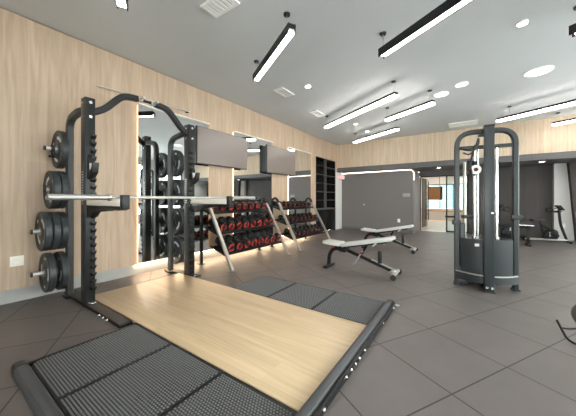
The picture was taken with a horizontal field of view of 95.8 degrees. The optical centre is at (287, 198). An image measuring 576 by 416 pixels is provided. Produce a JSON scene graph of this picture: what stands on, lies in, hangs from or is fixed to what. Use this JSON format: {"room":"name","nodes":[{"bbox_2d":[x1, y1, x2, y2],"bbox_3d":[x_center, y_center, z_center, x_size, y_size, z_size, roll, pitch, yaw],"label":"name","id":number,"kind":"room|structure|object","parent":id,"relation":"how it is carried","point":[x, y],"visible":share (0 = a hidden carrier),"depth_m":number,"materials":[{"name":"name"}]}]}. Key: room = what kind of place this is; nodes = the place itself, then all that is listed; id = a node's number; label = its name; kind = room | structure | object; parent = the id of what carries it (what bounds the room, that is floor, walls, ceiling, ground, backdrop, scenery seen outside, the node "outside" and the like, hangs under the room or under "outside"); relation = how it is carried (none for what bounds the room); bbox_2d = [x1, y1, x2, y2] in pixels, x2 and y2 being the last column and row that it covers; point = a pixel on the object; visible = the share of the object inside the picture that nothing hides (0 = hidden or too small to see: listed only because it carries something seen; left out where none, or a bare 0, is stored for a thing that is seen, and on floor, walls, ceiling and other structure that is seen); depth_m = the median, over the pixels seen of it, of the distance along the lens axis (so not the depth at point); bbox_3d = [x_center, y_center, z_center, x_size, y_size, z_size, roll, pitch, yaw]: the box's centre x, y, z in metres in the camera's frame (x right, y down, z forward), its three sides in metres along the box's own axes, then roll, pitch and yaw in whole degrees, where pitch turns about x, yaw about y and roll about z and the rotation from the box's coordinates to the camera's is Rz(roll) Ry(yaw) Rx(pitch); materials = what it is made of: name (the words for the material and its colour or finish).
{"room":"gym","nodes":[
{"label":"gym","id":0,"kind":"room"},
{"bbox_2d":[0,7,336,291],"bbox_3d":[-1.924,-0.546,4.829,0.160,3.143,13.350,0,0,35],"label":"wall","id":1,"kind":"structure","parent":0,"point":[46,72],"depth_m":3.45,"materials":[{"name":"brown wood"}]},
{"bbox_2d":[10,255,23,266],"bbox_3d":[-3.101,0.710,2.974,0.013,0.115,0.115,0,0,35],"label":"wall outlet","id":2,"kind":"object","parent":1,"relation":"attached to","point":[15,260],"visible":1,"depth_m":2.97,"materials":[{"name":"beige plastic"}]},
{"bbox_2d":[13,257,20,264],"bbox_3d":[-3.097,0.710,2.971,0.004,0.083,0.062,0,0,35],"label":"socket","id":3,"kind":"object","parent":2,"relation":"attached to","point":[16,260],"depth_m":2.97,"materials":[{"name":"beige plastic"}]},
{"bbox_2d":[98,85,190,112],"bbox_3d":[-2.224,-1.577,4.185,0.078,0.051,1.450,0,0,35],"label":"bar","id":4,"kind":"object","parent":1,"relation":"attached to","point":[98,85],"visible":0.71,"depth_m":4.12,"materials":[{"name":"metal"}]},
{"bbox_2d":[0,236,289,304],"bbox_3d":[-1.961,1.113,4.854,0.070,0.175,13.350,0,0,35],"label":"baseboard","id":5,"kind":"structure","parent":1,"relation":"attached to","point":[19,294],"depth_m":3.79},
{"bbox_2d":[3,8,315,136],"bbox_3d":[-1.932,-2.124,4.834,0.140,0.012,13.350,0,0,35],"label":"trim","id":6,"kind":"structure","parent":1,"relation":"attached to","point":[3,8],"depth_m":3.89,"materials":[{"name":"black laminate"}]},
{"bbox_2d":[137,103,209,262],"bbox_3d":[-1.949,-0.245,4.597,0.059,2.490,1.340,0,0,35],"label":"wall mirror","id":7,"kind":"object","parent":1,"relation":"attached to","point":[156,128],"visible":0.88,"depth_m":4.31,"materials":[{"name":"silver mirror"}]},
{"bbox_2d":[195,125,246,169],"bbox_3d":[-1.359,-1.010,5.368,0.151,0.700,1.320,0,0,35],"label":"television","id":8,"kind":"object","parent":1,"relation":"attached to","point":[212,147],"visible":0.98,"depth_m":5.21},
{"bbox_2d":[233,131,272,233],"bbox_3d":[-0.802,-0.245,6.254,0.059,2.490,1.350,0,0,35],"label":"wall mirror","id":9,"kind":"object","parent":1,"relation":"attached to","point":[253,181],"visible":0.6,"depth_m":6.23,"materials":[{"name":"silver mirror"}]},
{"bbox_2d":[263,144,294,175],"bbox_3d":[-0.210,-1.010,7.029,0.151,0.700,1.300,0,0,35],"label":"television","id":10,"kind":"object","parent":1,"relation":"attached to","point":[276,160],"visible":1,"depth_m":6.84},
{"bbox_2d":[288,147,311,228],"bbox_3d":[0.387,-0.245,7.972,0.059,2.490,1.270,0,0,35],"label":"wall mirror","id":11,"kind":"object","parent":1,"relation":"attached to","point":[299,185],"visible":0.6,"depth_m":7.98,"materials":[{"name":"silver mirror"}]},
{"bbox_2d":[335,172,341,229],"bbox_3d":[1.967,0.075,10.430,0.180,2.250,0.550,0,0,35],"label":"trim","id":12,"kind":"structure","parent":1,"relation":"attached to","point":[338,225],"depth_m":10.33,"materials":[{"name":"white paint"}]},
{"bbox_2d":[0,0,575,144],"bbox_3d":[2.220,-2.190,2.021,10.250,0.120,13.450,0,0,35],"label":"ceiling","id":13,"kind":"structure","parent":0,"point":[333,50],"depth_m":3.78,"materials":[{"name":"paint"}]},
{"bbox_2d":[115,0,127,10],"bbox_3d":[-1.328,-1.980,1.929,0.092,0.299,1.300,0,0,-25],"label":"pendant light","id":14,"kind":"object","parent":13,"relation":"hanging from","point":[122,3],"visible":1,"depth_m":2.44,"materials":[{"name":"white plastic"}]},
{"bbox_2d":[116,0,125,7],"bbox_3d":[-1.328,-1.855,1.929,0.073,0.038,1.230,0,0,-25],"label":"diffuser","id":15,"kind":"object","parent":14,"relation":"attached to","point":[122,3],"depth_m":2.44,"materials":[{"name":"white"}]},
{"bbox_2d":[200,0,239,17],"bbox_3d":[-0.742,-2.119,2.837,0.390,0.019,0.220,0,0,35],"label":"ceiling vent","id":16,"kind":"object","parent":13,"relation":"in","point":[216,8],"visible":1,"depth_m":2.85,"materials":[{"name":"white plastic"}]},
{"bbox_2d":[253,11,295,81],"bbox_3d":[-0.232,-1.980,3.462,0.092,0.299,1.320,0,0,-25],"label":"pendant light","id":17,"kind":"object","parent":13,"relation":"hanging from","point":[289,31],"visible":1,"depth_m":3.24,"materials":[{"name":"white plastic"}]},
{"bbox_2d":[255,30,293,80],"bbox_3d":[-0.232,-1.855,3.462,0.073,0.038,1.250,0,0,-25],"label":"diffuser","id":18,"kind":"object","parent":17,"relation":"attached to","point":[286,37],"depth_m":3.29,"materials":[{"name":"white plastic"}]},
{"bbox_2d":[273,87,293,97],"bbox_3d":[-0.078,-2.119,5.175,0.220,0.019,0.420,0,0,35],"label":"ceiling vent","id":19,"kind":"object","parent":13,"relation":"in","point":[282,91],"visible":1,"depth_m":5.16,"materials":[{"name":"white plastic"}]},
{"bbox_2d":[309,109,325,116],"bbox_3d":[0.732,-2.119,6.450,0.220,0.019,0.500,0,0,35],"label":"ceiling vent","id":20,"kind":"object","parent":13,"relation":"in","point":[316,112],"visible":1,"depth_m":6.43,"materials":[{"name":"white plastic"}]},
{"bbox_2d":[324,80,397,127],"bbox_3d":[1.456,-1.978,5.683,0.092,0.303,2.280,0,0,-25],"label":"pendant light","id":21,"kind":"object","parent":13,"relation":"hanging from","point":[393,95],"visible":1,"depth_m":5.31,"materials":[{"name":"white plastic"}]},
{"bbox_2d":[325,94,397,127],"bbox_3d":[1.456,-1.848,5.683,0.088,0.044,2.272,0,0,-25],"label":"diffuser","id":22,"kind":"object","parent":21,"relation":"attached to","point":[389,97],"depth_m":5.39,"materials":[{"name":"white plastic"}]},
{"bbox_2d":[353,119,398,142],"bbox_3d":[2.542,-1.978,7.700,0.092,0.303,1.780,0,0,-25],"label":"pendant light","id":23,"kind":"object","parent":13,"relation":"hanging from","point":[395,128],"visible":1,"depth_m":7.48,"materials":[{"name":"white plastic"}]},
{"bbox_2d":[353,128,398,142],"bbox_3d":[2.542,-1.848,7.700,0.088,0.044,1.772,0,0,-25],"label":"diffuser","id":24,"kind":"object","parent":23,"relation":"attached to","point":[391,130],"depth_m":7.54,"materials":[{"name":"white plastic"}]},
{"bbox_2d":[385,90,434,120],"bbox_3d":[2.562,-1.978,5.567,0.092,0.303,1.200,0,0,-25],"label":"pendant light","id":25,"kind":"object","parent":13,"relation":"hanging from","point":[431,102],"visible":1,"depth_m":5.45,"materials":[{"name":"white plastic"}]},
{"bbox_2d":[385,102,434,120],"bbox_3d":[2.562,-1.848,5.567,0.088,0.044,1.192,0,0,-25],"label":"diffuser","id":26,"kind":"object","parent":25,"relation":"attached to","point":[427,104],"depth_m":5.47,"materials":[{"name":"white plastic"}]},
{"bbox_2d":[378,0,472,58],"bbox_3d":[1.708,-1.980,2.285,0.092,0.299,2.400,0,0,-25],"label":"pendant light","id":27,"kind":"object","parent":13,"relation":"hanging from","point":[447,8],"visible":1,"depth_m":2.79,"materials":[{"name":"white"}]},
{"bbox_2d":[433,91,448,96],"bbox_3d":[3.102,-2.120,5.271,0.280,0.018,0.280,0,0,35],"label":"recessed light","id":28,"kind":"object","parent":13,"relation":"in","point":[442,93],"visible":1,"depth_m":5.25,"materials":[{"name":"white plastic"}]},
{"bbox_2d":[454,81,468,86],"bbox_3d":[3.213,-2.120,4.817,0.220,0.018,0.220,0,0,35],"label":"recessed light","id":29,"kind":"object","parent":13,"relation":"in","point":[460,84],"visible":1,"depth_m":4.79,"materials":[{"name":"white plastic"}]},
{"bbox_2d":[448,120,477,127],"bbox_3d":[4.939,-2.119,7.345,0.680,0.019,0.460,0,0,35],"label":"ceiling vent","id":30,"kind":"object","parent":13,"relation":"in","point":[472,122],"visible":1,"depth_m":7.31,"materials":[{"name":"white plastic"}]},
{"bbox_2d":[516,19,528,26],"bbox_3d":[2.829,-2.120,3.138,0.110,0.018,0.110,0,0,35],"label":"recessed light","id":31,"kind":"object","parent":13,"relation":"in","point":[523,22],"visible":1,"depth_m":3.13,"materials":[{"name":"white plastic"}]},
{"bbox_2d":[496,99,575,121],"bbox_3d":[5.486,-1.978,5.106,0.093,0.303,2.400,0,0,-25],"label":"pendant light","id":32,"kind":"object","parent":13,"relation":"hanging from","point":[570,102],"visible":1,"depth_m":5.50,"materials":[{"name":"white plastic"}]},
{"bbox_2d":[523,65,553,76],"bbox_3d":[4.165,-2.120,4.329,0.380,0.018,0.380,0,0,35],"label":"recessed light","id":33,"kind":"object","parent":13,"relation":"in","point":[541,70],"visible":1,"depth_m":4.31,"materials":[{"name":"white plastic"}]},
{"bbox_2d":[552,112,575,125],"bbox_3d":[6.957,-1.978,5.782,0.092,0.303,1.600,0,0,-25],"label":"pendant light","id":34,"kind":"object","parent":13,"relation":"hanging from","point":[571,120],"visible":1,"depth_m":6.30,"materials":[{"name":"white plastic"}]},
{"bbox_2d":[552,119,575,125],"bbox_3d":[6.957,-1.848,5.782,0.088,0.044,1.592,0,0,-25],"label":"diffuser","id":35,"kind":"object","parent":34,"relation":"attached to","point":[566,121],"depth_m":6.29,"materials":[{"name":"white plastic"}]},
{"bbox_2d":[569,6,575,37],"bbox_3d":[3.519,-1.980,2.203,0.092,0.299,1.600,0,0,-25],"label":"pendant light","id":36,"kind":"object","parent":13,"relation":"hanging from","point":[572,28],"visible":1,"depth_m":2.89,"materials":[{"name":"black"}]},
{"bbox_2d":[0,228,575,415],"bbox_3d":[2.610,1.260,2.584,10.250,0.120,14.820,0,0,35],"label":"floor","id":37,"kind":"structure","parent":0,"point":[448,348],"depth_m":2.49,"materials":[{"name":"tile"}]},
{"bbox_2d":[30,93,232,327],"bbox_3d":[-1.784,-0.077,3.427,1.545,2.551,2.105,0,0,35],"label":"rack","id":38,"kind":"object","parent":37,"relation":"on","point":[90,209],"visible":0.95,"depth_m":3.15,"materials":[{"name":"grey metal"}]},
{"bbox_2d":[35,212,52,250],"bbox_3d":[-2.809,0.371,2.988,0.449,0.449,0.068,0,0,34],"label":"bumper plate","id":39,"kind":"object","parent":38,"relation":"on","point":[43,221],"visible":0.94,"depth_m":2.91,"materials":[{"name":"rubber"}]},
{"bbox_2d":[39,253,56,292],"bbox_3d":[-2.789,0.851,3.016,0.450,0.450,0.068,0,0,34],"label":"bumper plate","id":40,"kind":"object","parent":38,"relation":"on","point":[47,263],"visible":0.94,"depth_m":2.94,"materials":[{"name":"rubber"}]},
{"bbox_2d":[48,145,55,157],"bbox_3d":[-2.765,-0.559,3.051,0.084,0.146,0.070,0,0,35],"label":"clip","id":41,"kind":"object","parent":38,"relation":"attached to","point":[52,146],"visible":1,"depth_m":3.03,"materials":[{"name":"metal"}]},
{"bbox_2d":[43,170,61,208],"bbox_3d":[-2.767,-0.109,3.048,0.450,0.450,0.068,0,0,34],"label":"bumper plate","id":42,"kind":"object","parent":38,"relation":"on","point":[52,180],"visible":0.81,"depth_m":2.98,"materials":[{"name":"rubber"}]},
{"bbox_2d":[48,211,61,249],"bbox_3d":[-2.767,0.371,3.048,0.449,0.449,0.068,0,0,34],"label":"bumper plate","id":43,"kind":"object","parent":38,"relation":"on","point":[57,230],"visible":0.47,"depth_m":2.94,"materials":[{"name":"rubber"}]},
{"bbox_2d":[51,130,69,168],"bbox_3d":[-2.725,-0.589,3.108,0.450,0.450,0.068,0,0,34],"label":"bumper plate","id":44,"kind":"object","parent":38,"relation":"on","point":[60,139],"visible":0.96,"depth_m":3.03,"materials":[{"name":"rubber"}]},
{"bbox_2d":[53,251,69,289],"bbox_3d":[-2.725,0.851,3.108,0.450,0.449,0.068,0,0,35],"label":"bumper plate","id":45,"kind":"object","parent":38,"relation":"on","point":[62,263],"visible":0.82,"depth_m":3.02,"materials":[{"name":"rubber"}]},
{"bbox_2d":[56,211,69,248],"bbox_3d":[-2.725,0.371,3.108,0.450,0.450,0.068,0,0,35],"label":"bumper plate","id":46,"kind":"object","parent":38,"relation":"on","point":[64,220],"visible":0.47,"depth_m":3.00,"materials":[{"name":"rubber"}]},
{"bbox_2d":[56,171,69,208],"bbox_3d":[-2.725,-0.109,3.108,0.450,0.450,0.068,0,0,35],"label":"bumper plate","id":47,"kind":"object","parent":38,"relation":"on","point":[65,185],"visible":0.38,"depth_m":3.00,"materials":[{"name":"rubber"}]},
{"bbox_2d":[46,194,254,200],"bbox_3d":[-1.224,-0.016,3.073,0.068,0.068,2.440,0,0,35],"label":"barbell","id":48,"kind":"object","parent":38,"relation":"on","point":[109,197],"visible":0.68,"depth_m":2.41,"materials":[{"name":"metal"}]},
{"bbox_2d":[167,236,183,263],"bbox_3d":[-1.873,0.851,4.339,0.450,0.450,0.068,0,0,35],"label":"bumper plate","id":49,"kind":"object","parent":38,"relation":"on","point":[178,243],"visible":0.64,"depth_m":4.26,"materials":[{"name":"rubber"}]},
{"bbox_2d":[167,208,183,234],"bbox_3d":[-1.873,0.371,4.339,0.449,0.449,0.068,0,0,35],"label":"bumper plate","id":50,"kind":"object","parent":38,"relation":"on","point":[178,213],"visible":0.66,"depth_m":4.26,"materials":[{"name":"rubber"}]},
{"bbox_2d":[167,150,183,176],"bbox_3d":[-1.873,-0.589,4.339,0.449,0.449,0.068,0,0,35],"label":"bumper plate","id":51,"kind":"object","parent":38,"relation":"on","point":[178,155],"visible":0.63,"depth_m":4.25,"materials":[{"name":"rubber"}]},
{"bbox_2d":[167,179,183,205],"bbox_3d":[-1.873,-0.109,4.339,0.450,0.449,0.068,0,0,34],"label":"bumper plate","id":52,"kind":"object","parent":38,"relation":"on","point":[178,184],"visible":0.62,"depth_m":4.26,"materials":[{"name":"rubber"}]},
{"bbox_2d":[11,273,399,415],"bbox_3d":[-0.813,1.165,2.663,3.134,0.067,2.687,0,0,35],"label":"platform","id":53,"kind":"object","parent":37,"relation":"on","point":[263,345],"visible":1,"depth_m":1.97,"materials":[{"name":"brown wood"}]},
{"bbox_2d":[197,196,290,271],"bbox_3d":[-0.828,0.577,5.244,1.031,1.247,1.710,0,0,35],"label":"dumbbell rack","id":54,"kind":"object","parent":37,"relation":"on","point":[222,249],"visible":0.66,"depth_m":4.78,"materials":[{"name":"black metal"}]},
{"bbox_2d":[208,218,226,231],"bbox_3d":[-1.279,0.458,4.728,0.367,0.252,0.174,0,0,34],"label":"dumbbell","id":55,"kind":"object","parent":54,"relation":"on","point":[222,225],"visible":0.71,"depth_m":4.65,"materials":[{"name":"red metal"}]},
{"bbox_2d":[215,236,235,251],"bbox_3d":[-1.119,0.793,4.624,0.400,0.275,0.183,0,0,36],"label":"dumbbell","id":56,"kind":"object","parent":54,"relation":"on","point":[230,246],"visible":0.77,"depth_m":4.54,"materials":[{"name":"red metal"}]},
{"bbox_2d":[218,216,234,229],"bbox_3d":[-1.168,0.458,4.887,0.369,0.256,0.171,0,0,35],"label":"dumbbell","id":57,"kind":"object","parent":54,"relation":"on","point":[230,225],"visible":0.68,"depth_m":4.81,"materials":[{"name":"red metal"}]},
{"bbox_2d":[224,234,242,249],"bbox_3d":[-1.010,0.793,4.782,0.400,0.275,0.181,0,0,35],"label":"dumbbell","id":58,"kind":"object","parent":54,"relation":"on","point":[239,244],"visible":0.74,"depth_m":4.71,"materials":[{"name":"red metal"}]},
{"bbox_2d":[226,216,242,228],"bbox_3d":[-1.057,0.458,5.047,0.369,0.256,0.172,0,0,34],"label":"dumbbell","id":59,"kind":"object","parent":54,"relation":"on","point":[238,224],"visible":0.7,"depth_m":4.97,"materials":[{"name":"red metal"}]},
{"bbox_2d":[233,200,240,209],"bbox_3d":[-1.111,0.112,5.320,0.327,0.225,0.156,0,0,34],"label":"dumbbell","id":60,"kind":"object","parent":54,"relation":"on","point":[237,205],"visible":0.5,"depth_m":5.22,"materials":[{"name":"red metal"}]},
{"bbox_2d":[233,215,248,228],"bbox_3d":[-0.947,0.458,5.208,0.367,0.256,0.171,0,0,34],"label":"dumbbell","id":61,"kind":"object","parent":54,"relation":"on","point":[245,222],"visible":0.76,"depth_m":5.13,"materials":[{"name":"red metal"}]},
{"bbox_2d":[234,200,247,209],"bbox_3d":[-0.999,0.112,5.482,0.327,0.225,0.156,0,0,36],"label":"dumbbell","id":62,"kind":"object","parent":54,"relation":"on","point":[244,205],"visible":0.57,"depth_m":5.39,"materials":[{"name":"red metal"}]},
{"bbox_2d":[232,233,250,248],"bbox_3d":[-0.899,0.793,4.941,0.400,0.274,0.184,0,0,35],"label":"dumbbell","id":63,"kind":"object","parent":54,"relation":"on","point":[246,242],"visible":0.75,"depth_m":4.88,"materials":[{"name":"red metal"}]},
{"bbox_2d":[241,200,253,208],"bbox_3d":[-0.887,0.112,5.644,0.327,0.224,0.156,0,0,35],"label":"dumbbell","id":64,"kind":"object","parent":54,"relation":"on","point":[250,204],"visible":0.66,"depth_m":5.56,"materials":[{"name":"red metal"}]},
{"bbox_2d":[240,215,255,227],"bbox_3d":[-0.836,0.458,5.367,0.369,0.256,0.171,0,0,34],"label":"dumbbell","id":65,"kind":"object","parent":54,"relation":"on","point":[252,222],"visible":0.72,"depth_m":5.28,"materials":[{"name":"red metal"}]},
{"bbox_2d":[240,232,256,246],"bbox_3d":[-0.789,0.793,5.099,0.398,0.272,0.185,0,0,35],"label":"dumbbell","id":66,"kind":"object","parent":54,"relation":"on","point":[243,235],"visible":0.79,"depth_m":5.03,"materials":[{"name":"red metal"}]},
{"bbox_2d":[247,200,259,208],"bbox_3d":[-0.775,0.112,5.806,0.324,0.226,0.155,0,0,34],"label":"dumbbell","id":67,"kind":"object","parent":54,"relation":"on","point":[256,204],"visible":0.66,"depth_m":5.72,"materials":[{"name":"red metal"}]},
{"bbox_2d":[247,214,261,226],"bbox_3d":[-0.725,0.458,5.527,0.369,0.255,0.172,0,0,36],"label":"dumbbell","id":68,"kind":"object","parent":54,"relation":"on","point":[258,221],"visible":0.68,"depth_m":5.44,"materials":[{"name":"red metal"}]},
{"bbox_2d":[247,231,263,244],"bbox_3d":[-0.679,0.793,5.258,0.398,0.275,0.182,0,0,34],"label":"dumbbell","id":69,"kind":"object","parent":54,"relation":"on","point":[260,240],"visible":0.73,"depth_m":5.19,"materials":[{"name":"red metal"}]},
{"bbox_2d":[253,199,265,208],"bbox_3d":[-0.662,0.112,5.968,0.327,0.224,0.156,0,0,35],"label":"dumbbell","id":70,"kind":"object","parent":54,"relation":"on","point":[262,204],"visible":0.62,"depth_m":5.89,"materials":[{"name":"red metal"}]},
{"bbox_2d":[253,214,267,225],"bbox_3d":[-0.614,0.458,5.687,0.369,0.253,0.174,0,0,34],"label":"dumbbell","id":71,"kind":"object","parent":54,"relation":"on","point":[264,220],"visible":0.69,"depth_m":5.61,"materials":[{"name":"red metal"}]},
{"bbox_2d":[253,230,269,243],"bbox_3d":[-0.570,0.793,5.417,0.401,0.274,0.184,0,0,35],"label":"dumbbell","id":72,"kind":"object","parent":54,"relation":"on","point":[256,233],"visible":0.73,"depth_m":5.34,"materials":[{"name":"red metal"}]},
{"bbox_2d":[259,214,272,224],"bbox_3d":[-0.503,0.458,5.847,0.369,0.256,0.172,0,0,36],"label":"dumbbell","id":73,"kind":"object","parent":54,"relation":"on","point":[270,220],"visible":0.72,"depth_m":5.77,"materials":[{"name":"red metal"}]},
{"bbox_2d":[259,229,275,242],"bbox_3d":[-0.460,0.793,5.576,0.400,0.275,0.183,0,0,36],"label":"dumbbell","id":74,"kind":"object","parent":54,"relation":"on","point":[262,232],"visible":0.77,"depth_m":5.50,"materials":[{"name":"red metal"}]},
{"bbox_2d":[265,228,280,241],"bbox_3d":[-0.350,0.793,5.734,0.400,0.272,0.185,0,0,34],"label":"dumbbell","id":75,"kind":"object","parent":54,"relation":"on","point":[268,231],"visible":0.74,"depth_m":5.66,"materials":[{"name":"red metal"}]},
{"bbox_2d":[268,197,330,250],"bbox_3d":[0.376,0.577,6.983,1.031,1.247,1.740,0,0,35],"label":"dumbbell rack","id":76,"kind":"object","parent":37,"relation":"on","point":[293,237],"visible":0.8,"depth_m":6.54,"materials":[{"name":"beige metal"}]},
{"bbox_2d":[284,228,296,235],"bbox_3d":[0.056,0.817,6.334,0.322,0.205,0.133,0,0,35],"label":"dumbbell","id":77,"kind":"object","parent":76,"relation":"on","point":[286,230],"visible":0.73,"depth_m":6.33,"materials":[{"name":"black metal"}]},
{"bbox_2d":[288,214,297,220],"bbox_3d":[0.130,0.483,6.776,0.300,0.188,0.121,0,0,35],"label":"dumbbell","id":78,"kind":"object","parent":76,"relation":"on","point":[289,215],"visible":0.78,"depth_m":6.71,"materials":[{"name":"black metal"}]},
{"bbox_2d":[294,227,304,234],"bbox_3d":[0.288,0.817,6.670,0.322,0.205,0.133,0,0,34],"label":"dumbbell","id":79,"kind":"object","parent":76,"relation":"on","point":[295,228],"visible":0.7,"depth_m":6.61,"materials":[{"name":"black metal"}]},
{"bbox_2d":[302,225,312,232],"bbox_3d":[0.521,0.817,7.006,0.322,0.204,0.134,0,0,34],"label":"dumbbell","id":80,"kind":"object","parent":76,"relation":"on","point":[303,226],"visible":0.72,"depth_m":6.94,"materials":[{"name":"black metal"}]},
{"bbox_2d":[316,156,335,230],"bbox_3d":[1.264,-0.129,9.561,0.414,2.657,1.554,0,0,35],"label":"shelving unit","id":81,"kind":"object","parent":37,"relation":"on","point":[325,168],"visible":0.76,"depth_m":9.82,"materials":[{"name":"black laminate"}]},
{"bbox_2d":[316,208,335,209],"bbox_3d":[1.272,0.360,9.555,0.394,0.040,1.514,0,0,35],"label":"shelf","id":82,"kind":"structure","parent":81,"relation":"on","point":[316,208],"depth_m":9.31,"materials":[{"name":"black wood"}]},
{"bbox_2d":[322,236,401,280],"bbox_3d":[1.184,0.892,4.313,1.237,0.615,0.440,0,0,35],"label":"weight bench","id":83,"kind":"object","parent":37,"relation":"on","point":[342,246],"visible":1,"depth_m":4.23,"materials":[{"name":"white leather"}]},
{"bbox_2d":[361,224,417,253],"bbox_3d":[2.370,0.892,6.167,1.237,0.615,0.440,0,0,35],"label":"weight bench","id":84,"kind":"object","parent":37,"relation":"on","point":[373,232],"visible":0.94,"depth_m":6.04,"materials":[{"name":"white leather"}]},
{"bbox_2d":[445,124,523,293],"bbox_3d":[2.654,0.121,3.553,0.885,2.155,0.547,0,0,26],"label":"cable machine","id":85,"kind":"object","parent":37,"relation":"on","point":[489,262],"visible":0.98,"depth_m":3.44,"materials":[{"name":"grey metal"}]},
{"bbox_2d":[460,138,479,172],"bbox_3d":[2.480,-0.588,3.551,0.234,0.481,0.076,0,0,27],"label":"strap","id":86,"kind":"object","parent":85,"relation":"hanging from","point":[476,145],"visible":1,"depth_m":3.52,"materials":[{"name":"black rubber"}]},
{"bbox_2d":[498,205,525,237],"bbox_3d":[6.744,0.684,7.873,0.922,1.028,0.416,0,0,15],"label":"exercise bike","id":87,"kind":"object","parent":37,"relation":"on","point":[505,231],"visible":0.63,"depth_m":7.86,"materials":[{"name":"black plastic"}]},
{"bbox_2d":[498,223,533,246],"bbox_3d":[5.929,0.927,6.878,0.820,0.544,0.420,0,0,35],"label":"bench","id":88,"kind":"object","parent":37,"relation":"on","point":[527,226],"visible":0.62,"depth_m":6.70,"materials":[{"name":"black metal"}]},
{"bbox_2d":[522,205,571,243],"bbox_3d":[7.233,0.684,7.293,0.922,1.028,0.416,0,0,23],"label":"exercise bike","id":89,"kind":"object","parent":37,"relation":"on","point":[549,234],"visible":0.99,"depth_m":7.19,"materials":[{"name":"metal"}]},
{"bbox_2d":[556,304,575,344],"bbox_3d":[2.594,1.055,2.227,0.518,0.286,0.349,0,0,-19],"label":"stand","id":90,"kind":"object","parent":37,"relation":"on","point":[573,310],"visible":1,"depth_m":2.28,"materials":[{"name":"black metal"}]},
{"bbox_2d":[342,170,419,232],"bbox_3d":[3.582,0.100,10.339,2.820,2.200,1.120,0,0,35],"label":"wall","id":91,"kind":"structure","parent":0,"point":[381,193],"depth_m":9.77,"materials":[{"name":"grey paint"}]},
{"bbox_2d":[342,226,411,232],"bbox_3d":[3.280,1.155,9.859,2.630,0.090,0.014,0,0,35],"label":"baseboard","id":92,"kind":"structure","parent":91,"relation":"attached to","point":[343,227],"depth_m":10.13,"materials":[{"name":"paint"}]},
{"bbox_2d":[419,169,468,176],"bbox_3d":[5.675,-0.955,9.523,1.550,0.190,0.120,0,0,35],"label":"trim","id":93,"kind":"structure","parent":91,"relation":"attached to","point":[438,172],"depth_m":9.53,"materials":[{"name":"paint"}]},
{"bbox_2d":[421,218,466,231],"bbox_3d":[7.785,1.260,12.562,7.500,0.120,7.280,0,0,35],"label":"floor","id":94,"kind":"structure","parent":0,"point":[433,225],"depth_m":11.56,"materials":[{"name":"beige tile"}]},
{"bbox_2d":[421,210,466,220],"bbox_3d":[9.284,0.925,14.553,3.180,0.550,0.600,0,0,35],"label":"cabinet","id":95,"kind":"object","parent":94,"relation":"on","point":[433,214],"depth_m":14.70,"materials":[{"name":"white paint"}]},
{"bbox_2d":[421,210,466,211],"bbox_3d":[9.284,0.674,14.553,3.180,0.048,0.600,0,0,35],"label":"countertop","id":96,"kind":"structure","parent":95,"relation":"on","point":[421,210],"depth_m":14.70,"materials":[{"name":"white wood"}]},
{"bbox_2d":[421,176,466,217],"bbox_3d":[9.777,-0.050,15.440,7.500,2.500,0.120,0,0,35],"label":"wall","id":97,"kind":"structure","parent":0,"point":[450,180],"depth_m":15.71,"materials":[{"name":"white paint"}]},
{"bbox_2d":[429,183,466,208],"bbox_3d":[9.517,-0.125,15.608,2.080,1.550,0.060,0,0,35],"label":"window","id":98,"kind":"structure","parent":97,"relation":"in","point":[466,183],"depth_m":15.64,"materials":[{"name":"clear glass"}]},
{"bbox_2d":[337,115,575,167],"bbox_3d":[5.954,-1.675,7.554,10.010,0.910,0.100,0,0,35],"label":"wall","id":99,"kind":"structure","parent":0,"point":[535,136],"depth_m":8.12,"materials":[{"name":"brown wood"}]},
{"bbox_2d":[337,151,575,172],"bbox_3d":[5.957,-1.135,7.559,10.010,0.170,0.088,0,0,35],"label":"trim","id":100,"kind":"structure","parent":99,"relation":"attached to","point":[568,154],"depth_m":8.15,"materials":[{"name":"paint"}]},
{"bbox_2d":[469,164,552,237],"bbox_3d":[8.606,0.075,7.494,5.580,2.250,0.120,0,0,35],"label":"wall","id":101,"kind":"structure","parent":0,"point":[535,181],"depth_m":8.18,"materials":[{"name":"grey paint"}]},
{"bbox_2d":[420,174,468,232],"bbox_3d":[5.901,0.170,9.832,1.530,2.060,0.865,0,0,35],"label":"door","id":102,"kind":"structure","parent":101,"relation":"in","point":[467,175],"depth_m":10.03,"materials":[{"name":"clear glass"}]},
{"bbox_2d":[340,158,575,173],"bbox_3d":[6.401,-1.110,8.200,10.010,0.120,1.470,0,0,35],"label":"trim","id":103,"kind":"structure","parent":101,"relation":"attached to","point":[567,160],"depth_m":8.40,"materials":[{"name":"paint"}]},
{"bbox_2d":[567,162,575,240],"bbox_3d":[8.367,0.075,7.403,0.570,2.250,0.298,0,0,35],"label":"wall","id":104,"kind":"structure","parent":0,"point":[571,166],"depth_m":7.42,"materials":[{"name":"grey paint"}]},
{"bbox_2d":[553,163,574,240],"bbox_3d":[8.114,0.075,7.663,0.420,2.250,0.158,0,0,35],"label":"trim","id":105,"kind":"structure","parent":104,"relation":"attached to","point":[561,193],"depth_m":7.62,"materials":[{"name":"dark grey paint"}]},
{"bbox_3d":[7.785,-1.350,12.562,7.500,0.100,7.280,0,0,35],"label":"ceiling","id":106,"kind":"structure","parent":0,"visible":0},
{"bbox_2d":[429,177,442,199],"bbox_3d":[7.854,-0.625,14.023,0.850,1.350,0.400,0,0,35],"label":"upper cabinet","id":107,"kind":"object","parent":106,"relation":"hanging from","point":[435,193],"visible":0.66,"depth_m":13.80,"materials":[{"name":"orange wood"}]},
{"label":"outside","id":108,"kind":"structure","parent":0,"visible":0},
{"bbox_2d":[429,184,466,208],"bbox_3d":[15.720,-2.800,27.977,12.000,10.000,4.100,0,0,35],"label":"office building","id":109,"kind":"structure","parent":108,"point":[433,204],"depth_m":25.59,"materials":[{"name":"white glass"}]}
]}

